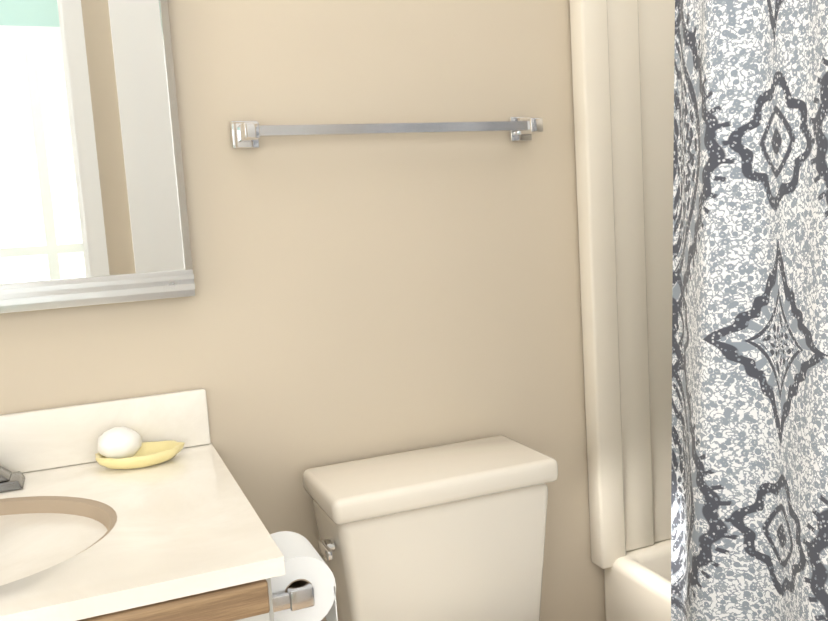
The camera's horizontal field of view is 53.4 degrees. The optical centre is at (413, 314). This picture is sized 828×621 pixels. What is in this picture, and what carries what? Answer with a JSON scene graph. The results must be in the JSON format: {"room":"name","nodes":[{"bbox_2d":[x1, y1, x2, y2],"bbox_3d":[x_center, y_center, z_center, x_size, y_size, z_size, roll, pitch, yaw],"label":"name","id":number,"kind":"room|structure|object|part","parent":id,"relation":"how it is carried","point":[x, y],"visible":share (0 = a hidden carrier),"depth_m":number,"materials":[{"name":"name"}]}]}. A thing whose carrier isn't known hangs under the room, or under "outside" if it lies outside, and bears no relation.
{"room":"bathroom","nodes":[
{"label":"bathroom","id":0,"kind":"room"},
{"bbox_2d":[0,0,605,620],"bbox_3d":[-0.099,-0.355,1.610,2.540,2.700,0.120,-6,7,-21],"label":"wall","id":1,"kind":"structure","parent":0,"point":[362,296],"depth_m":1.56,"materials":[{"name":"beige paint"}]},
{"bbox_2d":[0,0,194,313],"bbox_3d":[-0.776,-0.460,1.236,0.786,0.941,0.044,-6,7,-21],"label":"mirror","id":2,"kind":"object","parent":1,"relation":"attached to","point":[93,207],"visible":0.98,"depth_m":1.35,"materials":[{"name":"silver"}]},
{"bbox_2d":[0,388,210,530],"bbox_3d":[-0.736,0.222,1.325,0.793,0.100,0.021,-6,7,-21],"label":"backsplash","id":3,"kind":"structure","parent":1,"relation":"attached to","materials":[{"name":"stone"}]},
{"bbox_2d":[230,117,542,148],"bbox_3d":[-0.031,-0.344,1.534,0.605,0.048,0.071,-6,7,-21],"label":"towel rail","id":4,"kind":"object","parent":1,"relation":"attached to","point":[246,134],"visible":1,"depth_m":1.49,"materials":[{"name":"silver metal"}]},
{"bbox_3d":[-0.287,-0.316,1.428,0.028,0.028,0.062,-6,7,-21],"label":"post","id":5,"kind":"part","parent":4,"relation":"part of","materials":[{"name":"silver metal"}]},
{"bbox_3d":[0.228,-0.371,1.631,0.028,0.028,0.062,-6,7,-21],"label":"post","id":6,"kind":"part","parent":4,"relation":"part of","materials":[{"name":"silver metal"}]},
{"bbox_2d":[671,0,827,620],"bbox_3d":[0.625,0.070,1.032,0.135,1.789,1.552,-6,7,-21],"label":"shower curtain","id":7,"kind":"object","parent":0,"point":[749,502],"visible":1,"depth_m":1.27,"materials":[{"name":"white fabric"}]},
{"bbox_3d":[-0.147,1.218,0.250,4.100,0.100,2.920,-6,7,-21],"label":"floor","id":8,"kind":"structure","parent":0,"visible":0},
{"bbox_2d":[0,388,337,620],"bbox_3d":[-0.561,0.614,1.127,0.892,0.946,0.582,-6,7,-21],"label":"bathroom vanity","id":9,"kind":"object","parent":8,"relation":"on","point":[183,534],"visible":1,"depth_m":1.11,"materials":[{"name":"white stone"}]},
{"bbox_3d":[-0.341,0.344,0.895,0.366,0.039,0.025,-6,7,-21],"label":"rail","id":10,"kind":"part","parent":9,"relation":"part of","materials":[{"name":"brown wood"}]},
{"bbox_2d":[0,441,285,620],"bbox_3d":[-0.623,0.356,1.079,0.795,0.124,0.582,-6,7,-21],"label":"countertop","id":11,"kind":"structure","parent":9,"relation":"on","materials":[{"name":"stone"}]},
{"bbox_2d":[0,448,25,512],"bbox_3d":[-0.693,0.208,1.218,0.192,0.145,0.162,-6,7,-21],"label":"faucet","id":12,"kind":"object","parent":11,"relation":"on","point":[12,484],"depth_m":1.26,"materials":[{"name":"silver metal"}]},
{"bbox_2d":[95,426,184,468],"bbox_3d":[-0.454,0.215,1.364,0.143,0.067,0.095,-6,7,-21],"label":"soap dish","id":13,"kind":"object","parent":11,"relation":"on","point":[122,447],"visible":1,"depth_m":1.33,"materials":[{"name":"yellow ceramic"}]},
{"bbox_3d":[-0.321,0.676,0.937,0.366,0.628,0.018,-6,7,-21],"label":"door","id":14,"kind":"part","parent":9,"relation":"part of","materials":[{"name":"brown laminate"}]},
{"bbox_3d":[-0.171,0.382,1.096,0.065,0.020,0.012,-6,7,-21],"label":"arm","id":15,"kind":"part","parent":9,"relation":"part of"},
{"bbox_2d":[303,435,557,620],"bbox_3d":[0.143,0.658,1.312,0.441,0.728,0.775,-6,7,-21],"label":"toilet","id":16,"kind":"object","parent":8,"relation":"on","point":[453,532],"visible":0.98,"depth_m":1.45,"materials":[{"name":"beige ceramic"}]},
{"bbox_3d":[-0.150,0.399,1.392,0.010,0.016,0.060,-6,7,-21],"label":"lever arm","id":17,"kind":"part","parent":16,"relation":"part of"},
{"bbox_3d":[0.028,0.297,1.518,0.430,0.045,0.214,-6,7,-21],"label":"tank lid","id":18,"kind":"part","parent":16,"relation":"part of","materials":[{"name":"beige ceramic"}]},
{"bbox_2d":[569,0,674,620],"bbox_3d":[0.966,0.084,1.202,0.708,1.790,1.496,-6,7,-21],"label":"bathtub","id":19,"kind":"object","parent":8,"relation":"on","point":[622,53],"visible":0.35,"depth_m":1.75,"materials":[{"name":"beige plastic"}]},
{"bbox_2d":[603,500,674,620],"bbox_3d":[1.020,0.763,1.285,0.684,0.418,1.496,-6,7,-21],"label":"tub","id":20,"kind":"object","parent":19,"relation":"in","point":[637,577],"depth_m":1.76,"materials":[{"name":"white ceramic"}]}
]}

